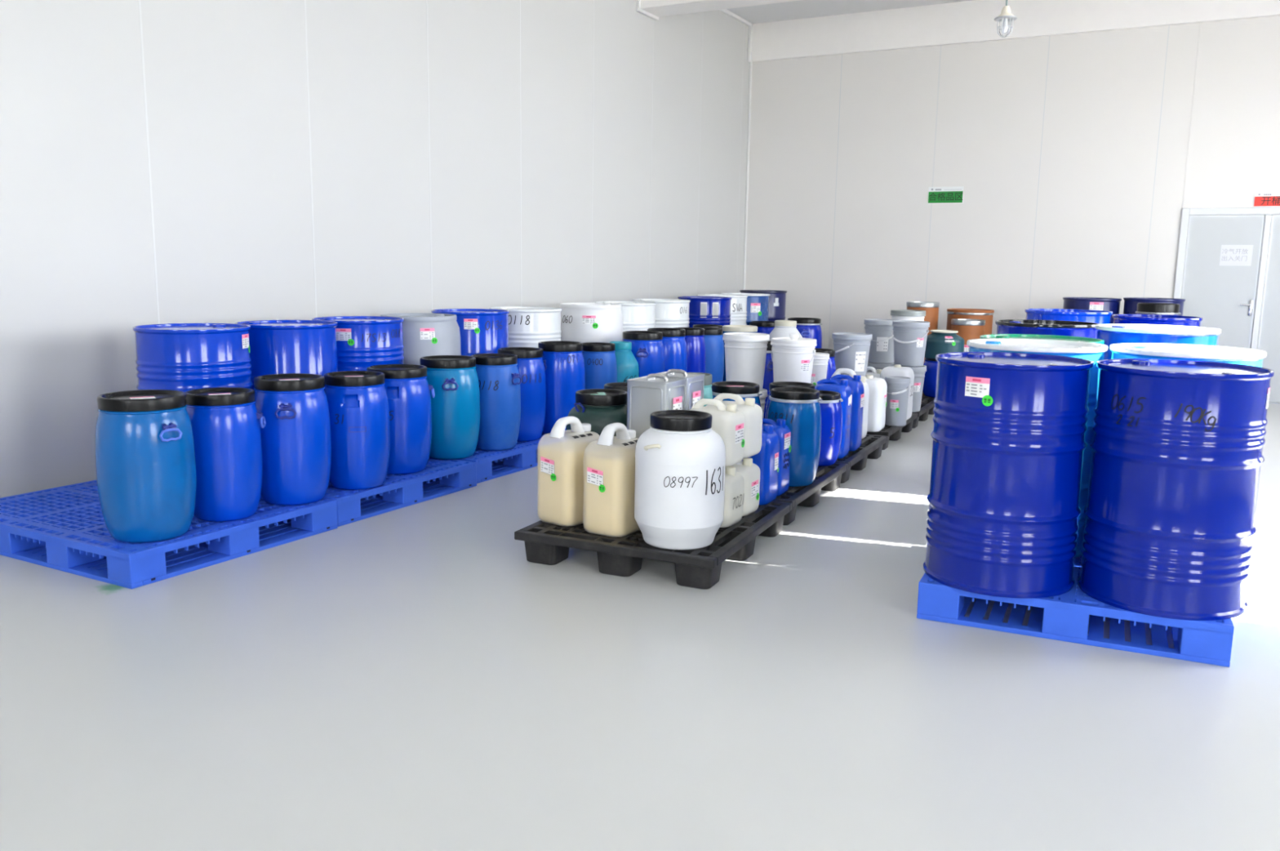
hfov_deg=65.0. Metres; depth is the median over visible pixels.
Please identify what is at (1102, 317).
drum
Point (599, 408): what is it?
barrel
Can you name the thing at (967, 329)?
drum
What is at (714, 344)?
barrel
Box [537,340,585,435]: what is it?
barrel
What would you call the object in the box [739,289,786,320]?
drum
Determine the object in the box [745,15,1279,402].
wall
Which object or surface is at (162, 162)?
wall
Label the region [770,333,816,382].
bucket
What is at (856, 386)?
jerrycan
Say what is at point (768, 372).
barrel
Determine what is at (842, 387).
jerrycan
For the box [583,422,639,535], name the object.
jerrycan
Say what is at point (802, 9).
ceiling
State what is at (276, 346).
drum
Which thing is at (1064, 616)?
pallet
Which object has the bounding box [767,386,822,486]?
barrel
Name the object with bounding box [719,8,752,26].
trim
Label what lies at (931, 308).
drum
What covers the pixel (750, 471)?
jerrycan
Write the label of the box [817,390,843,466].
barrel
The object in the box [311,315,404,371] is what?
drum
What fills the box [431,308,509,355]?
drum
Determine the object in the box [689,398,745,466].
jerrycan
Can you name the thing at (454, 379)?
barrel
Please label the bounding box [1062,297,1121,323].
drum
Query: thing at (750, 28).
trim
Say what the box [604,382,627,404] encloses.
barrel
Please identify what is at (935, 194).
sign
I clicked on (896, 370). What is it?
jerrycan
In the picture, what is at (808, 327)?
barrel
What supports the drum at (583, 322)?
on the pallet
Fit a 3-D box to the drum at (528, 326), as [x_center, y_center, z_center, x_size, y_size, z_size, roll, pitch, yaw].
[-0.927,-0.510,8.158,0.583,0.880,0.583,0,9,-6]
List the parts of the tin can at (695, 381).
carry handle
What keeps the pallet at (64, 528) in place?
on the floor
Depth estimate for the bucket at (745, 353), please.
6.91 m
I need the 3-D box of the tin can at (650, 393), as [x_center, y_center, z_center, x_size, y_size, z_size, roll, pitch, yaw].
[0.085,-0.081,5.093,0.238,0.365,0.236,6,10,28]
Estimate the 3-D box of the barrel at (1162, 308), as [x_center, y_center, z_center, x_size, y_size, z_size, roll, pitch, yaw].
[4.944,-0.697,9.668,0.410,0.948,0.410,-6,11,-35]
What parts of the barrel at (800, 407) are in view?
lid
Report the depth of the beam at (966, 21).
11.90 m
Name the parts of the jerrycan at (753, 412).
handle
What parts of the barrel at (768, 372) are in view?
lid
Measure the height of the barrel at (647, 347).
0.684 m
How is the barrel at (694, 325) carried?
on the pallet
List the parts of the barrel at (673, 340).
lid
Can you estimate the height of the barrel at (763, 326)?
0.612 m
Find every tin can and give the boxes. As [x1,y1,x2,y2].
[626,373,686,447]
[626,445,635,449]
[657,368,705,409]
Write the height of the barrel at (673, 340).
0.690 m
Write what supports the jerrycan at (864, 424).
on the pallet at (871, 447)
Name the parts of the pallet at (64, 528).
frame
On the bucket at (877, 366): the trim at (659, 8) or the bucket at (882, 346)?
the bucket at (882, 346)
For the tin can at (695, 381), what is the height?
0.365 m
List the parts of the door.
lock plate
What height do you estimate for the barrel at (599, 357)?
0.628 m
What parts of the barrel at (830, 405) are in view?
lid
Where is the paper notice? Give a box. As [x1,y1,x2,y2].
[1219,244,1253,266]
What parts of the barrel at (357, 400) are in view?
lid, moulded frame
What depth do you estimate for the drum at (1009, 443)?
3.84 m
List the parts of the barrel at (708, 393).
lid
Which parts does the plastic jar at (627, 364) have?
lid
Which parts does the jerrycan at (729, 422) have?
handle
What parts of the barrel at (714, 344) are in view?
lid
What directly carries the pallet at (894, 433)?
on the floor
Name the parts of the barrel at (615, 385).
lid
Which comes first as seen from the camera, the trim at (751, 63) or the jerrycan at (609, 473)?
the jerrycan at (609, 473)
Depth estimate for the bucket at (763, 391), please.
6.99 m
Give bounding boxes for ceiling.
[726,0,973,23]
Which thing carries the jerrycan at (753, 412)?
on the jerrycan at (750, 471)
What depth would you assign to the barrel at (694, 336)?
9.04 m
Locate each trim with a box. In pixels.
[635,0,658,20]
[640,0,800,17]
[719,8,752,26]
[742,62,752,289]
[747,22,752,62]
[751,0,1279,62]
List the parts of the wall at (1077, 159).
wall panel, wall panel, wall panel, wall panel, wall panel, wall panel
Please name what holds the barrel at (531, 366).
on the pallet at (491, 464)
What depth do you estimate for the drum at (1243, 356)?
4.22 m
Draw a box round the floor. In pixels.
[0,403,1279,850]
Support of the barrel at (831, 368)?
on the pallet at (894, 433)
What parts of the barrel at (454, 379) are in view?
lid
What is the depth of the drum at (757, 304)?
11.78 m
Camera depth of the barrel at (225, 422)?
4.73 m
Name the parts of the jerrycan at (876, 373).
handle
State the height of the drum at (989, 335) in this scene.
0.905 m
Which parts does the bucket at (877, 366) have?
lid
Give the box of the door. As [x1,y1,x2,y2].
[1173,207,1279,404]
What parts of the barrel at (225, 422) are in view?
lid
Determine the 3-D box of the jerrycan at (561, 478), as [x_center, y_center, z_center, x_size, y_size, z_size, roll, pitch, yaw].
[-0.339,0.207,4.915,0.235,0.513,0.293,8,11,37]
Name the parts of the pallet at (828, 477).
leg, leg, leg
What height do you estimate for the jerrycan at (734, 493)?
0.297 m
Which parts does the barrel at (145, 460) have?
lid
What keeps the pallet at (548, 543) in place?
on the floor
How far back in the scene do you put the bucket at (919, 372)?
8.79 m
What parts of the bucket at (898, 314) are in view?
lid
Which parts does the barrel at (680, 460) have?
lid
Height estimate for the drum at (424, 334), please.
0.872 m
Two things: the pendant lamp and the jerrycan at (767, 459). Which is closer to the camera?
the jerrycan at (767, 459)
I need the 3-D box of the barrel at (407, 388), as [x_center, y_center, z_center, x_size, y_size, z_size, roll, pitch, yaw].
[-1.431,-0.040,5.989,0.410,0.622,0.391,-1,9,-14]
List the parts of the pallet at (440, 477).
frame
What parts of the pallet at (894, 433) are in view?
leg, leg, leg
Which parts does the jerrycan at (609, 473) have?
handle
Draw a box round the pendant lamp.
[994,0,1017,37]
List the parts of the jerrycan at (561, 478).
handle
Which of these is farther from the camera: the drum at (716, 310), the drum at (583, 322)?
the drum at (716, 310)
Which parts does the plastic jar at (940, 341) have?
lid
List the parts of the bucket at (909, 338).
lid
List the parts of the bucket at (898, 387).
lid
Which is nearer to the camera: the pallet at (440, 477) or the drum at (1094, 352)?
the drum at (1094, 352)
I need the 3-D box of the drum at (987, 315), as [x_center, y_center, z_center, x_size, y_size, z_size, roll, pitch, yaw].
[3.799,-0.945,11.629,0.518,0.790,0.518,4,10,18]
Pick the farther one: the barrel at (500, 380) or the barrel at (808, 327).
the barrel at (808, 327)
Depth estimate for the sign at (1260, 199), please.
10.75 m
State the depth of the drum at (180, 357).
5.21 m
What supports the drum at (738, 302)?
on the pallet
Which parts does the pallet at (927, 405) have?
leg, leg, leg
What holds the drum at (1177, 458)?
on the pallet at (1064, 616)
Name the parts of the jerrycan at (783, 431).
handle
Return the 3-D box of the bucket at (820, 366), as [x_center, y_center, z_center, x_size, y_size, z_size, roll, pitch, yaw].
[1.248,-0.360,7.238,0.220,0.316,0.220,2,9,10]
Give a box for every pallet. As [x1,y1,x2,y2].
[0,480,337,588]
[323,457,476,526]
[454,431,566,483]
[514,500,792,589]
[773,462,848,524]
[835,434,888,483]
[866,412,918,449]
[911,395,934,427]
[916,555,1234,666]
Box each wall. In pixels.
[0,0,750,497]
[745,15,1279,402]
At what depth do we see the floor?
3.22 m
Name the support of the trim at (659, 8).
attached to the wall at (162, 162)
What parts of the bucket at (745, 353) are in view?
lid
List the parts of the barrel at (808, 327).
lid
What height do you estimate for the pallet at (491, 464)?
0.153 m
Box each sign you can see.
[928,186,963,203]
[1253,191,1279,206]
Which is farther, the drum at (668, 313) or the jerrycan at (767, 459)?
the drum at (668, 313)
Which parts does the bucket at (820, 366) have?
lid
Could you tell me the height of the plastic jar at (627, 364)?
0.622 m
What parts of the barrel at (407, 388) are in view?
lid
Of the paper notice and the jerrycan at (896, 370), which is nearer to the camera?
the jerrycan at (896, 370)
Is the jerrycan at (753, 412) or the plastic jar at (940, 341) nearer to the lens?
the jerrycan at (753, 412)
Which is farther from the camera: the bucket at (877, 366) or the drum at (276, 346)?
the bucket at (877, 366)
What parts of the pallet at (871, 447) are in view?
leg, leg, leg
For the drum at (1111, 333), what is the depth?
5.06 m
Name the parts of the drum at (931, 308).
lid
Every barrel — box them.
[94,389,196,542]
[184,386,266,521]
[253,373,331,505]
[323,370,390,489]
[366,364,435,474]
[419,355,479,459]
[471,353,521,450]
[497,346,546,441]
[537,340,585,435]
[566,388,626,449]
[582,342,617,389]
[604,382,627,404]
[622,330,664,377]
[634,409,725,549]
[647,327,687,372]
[673,327,706,373]
[688,372,712,406]
[693,324,724,342]
[699,327,724,382]
[711,381,763,413]
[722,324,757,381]
[749,320,774,333]
[762,340,773,417]
[764,381,815,418]
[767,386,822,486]
[787,317,822,348]
[814,347,835,378]
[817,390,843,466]
[922,357,937,397]
[1135,302,1181,315]
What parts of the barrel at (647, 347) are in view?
lid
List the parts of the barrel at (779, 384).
lid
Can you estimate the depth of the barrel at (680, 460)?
4.38 m
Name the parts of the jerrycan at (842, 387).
handle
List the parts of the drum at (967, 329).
lid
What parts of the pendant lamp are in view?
glass globe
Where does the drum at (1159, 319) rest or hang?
on the pallet
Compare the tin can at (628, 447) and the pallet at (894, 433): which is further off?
the pallet at (894, 433)
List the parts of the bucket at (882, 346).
lid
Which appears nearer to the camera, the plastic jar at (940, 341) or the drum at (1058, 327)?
the drum at (1058, 327)
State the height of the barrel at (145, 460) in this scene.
0.640 m
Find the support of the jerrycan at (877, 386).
on the pallet at (894, 433)
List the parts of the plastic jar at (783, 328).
lid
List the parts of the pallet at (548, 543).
leg, leg, leg, leg, leg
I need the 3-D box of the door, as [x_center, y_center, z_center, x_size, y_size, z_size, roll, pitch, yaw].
[6.730,-1.295,10.905,1.680,2.098,0.111,6,10,28]
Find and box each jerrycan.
[537,416,603,524]
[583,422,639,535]
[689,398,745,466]
[705,392,762,457]
[720,466,744,527]
[724,457,759,515]
[742,424,779,505]
[762,417,791,496]
[814,378,852,458]
[830,368,869,438]
[831,374,864,450]
[865,374,887,431]
[866,366,881,377]
[880,364,914,420]
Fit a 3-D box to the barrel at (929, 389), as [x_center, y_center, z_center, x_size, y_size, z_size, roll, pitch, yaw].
[2.971,-0.477,9.909,0.380,0.385,0.380,5,10,24]
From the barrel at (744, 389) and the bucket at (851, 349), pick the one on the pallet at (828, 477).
the barrel at (744, 389)
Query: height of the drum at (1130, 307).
0.969 m
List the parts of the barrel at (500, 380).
lid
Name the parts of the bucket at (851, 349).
lid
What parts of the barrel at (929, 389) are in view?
lid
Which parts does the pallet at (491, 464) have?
frame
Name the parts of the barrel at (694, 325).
lid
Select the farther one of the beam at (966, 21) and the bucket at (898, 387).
the beam at (966, 21)
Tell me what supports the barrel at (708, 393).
on the pallet at (828, 477)
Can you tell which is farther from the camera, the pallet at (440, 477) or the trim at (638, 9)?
the trim at (638, 9)
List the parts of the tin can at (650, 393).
carry handle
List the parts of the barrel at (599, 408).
loop handle, lid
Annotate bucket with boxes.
[722,332,769,391]
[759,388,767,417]
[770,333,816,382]
[810,352,829,386]
[831,332,872,376]
[863,318,897,363]
[866,362,893,372]
[884,376,910,426]
[890,309,925,320]
[890,364,926,412]
[891,320,929,366]
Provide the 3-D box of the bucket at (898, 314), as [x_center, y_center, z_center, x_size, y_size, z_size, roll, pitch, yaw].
[2.526,-0.873,9.508,0.324,0.430,0.324,3,9,15]
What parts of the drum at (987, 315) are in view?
lid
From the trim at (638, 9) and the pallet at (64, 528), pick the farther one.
the trim at (638, 9)
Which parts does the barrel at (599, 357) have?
lid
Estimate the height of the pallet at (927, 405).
0.150 m
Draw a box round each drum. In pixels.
[132,323,253,391]
[235,320,337,389]
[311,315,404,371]
[380,312,461,364]
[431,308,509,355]
[488,306,561,347]
[560,302,622,342]
[594,301,656,331]
[632,298,690,328]
[677,296,731,332]
[697,293,747,324]
[720,293,769,324]
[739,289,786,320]
[906,301,939,363]
[923,351,1093,598]
[946,308,994,334]
[951,318,985,351]
[966,337,1107,557]
[979,333,1103,344]
[995,319,1100,338]
[1024,308,1112,324]
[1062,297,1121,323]
[1077,358,1274,620]
[1094,323,1221,359]
[1109,342,1266,367]
[1111,314,1203,326]
[1123,297,1185,315]
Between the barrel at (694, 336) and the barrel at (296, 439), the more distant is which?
the barrel at (694, 336)
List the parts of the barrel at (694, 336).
lid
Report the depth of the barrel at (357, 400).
5.42 m
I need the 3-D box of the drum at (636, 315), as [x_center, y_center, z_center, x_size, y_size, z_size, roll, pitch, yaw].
[-0.145,-0.726,9.566,0.583,0.886,0.583,1,9,-1]
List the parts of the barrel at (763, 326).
lid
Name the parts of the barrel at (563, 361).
lid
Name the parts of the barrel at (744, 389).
lid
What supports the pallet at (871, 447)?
on the floor
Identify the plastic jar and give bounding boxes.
[609,341,639,382]
[768,320,802,340]
[924,329,964,358]
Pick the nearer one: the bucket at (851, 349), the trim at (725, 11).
the bucket at (851, 349)
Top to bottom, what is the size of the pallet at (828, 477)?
0.150 m
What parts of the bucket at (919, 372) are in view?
lid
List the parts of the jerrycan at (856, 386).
handle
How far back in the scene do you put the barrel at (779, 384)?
6.15 m
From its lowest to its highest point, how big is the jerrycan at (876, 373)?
0.412 m
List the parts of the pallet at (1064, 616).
frame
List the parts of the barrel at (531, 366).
lid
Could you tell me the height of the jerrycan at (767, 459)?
0.416 m
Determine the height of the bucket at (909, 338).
0.386 m
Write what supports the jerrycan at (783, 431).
on the pallet at (828, 477)
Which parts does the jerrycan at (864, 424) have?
handle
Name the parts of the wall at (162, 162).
wall panel, wall panel, wall panel, wall panel, wall panel, wall panel, wall panel, wall panel, wall panel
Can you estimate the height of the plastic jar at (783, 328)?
0.655 m
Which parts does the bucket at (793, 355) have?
wire handle, lid, pour spout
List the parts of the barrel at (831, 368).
lid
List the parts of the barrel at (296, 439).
lid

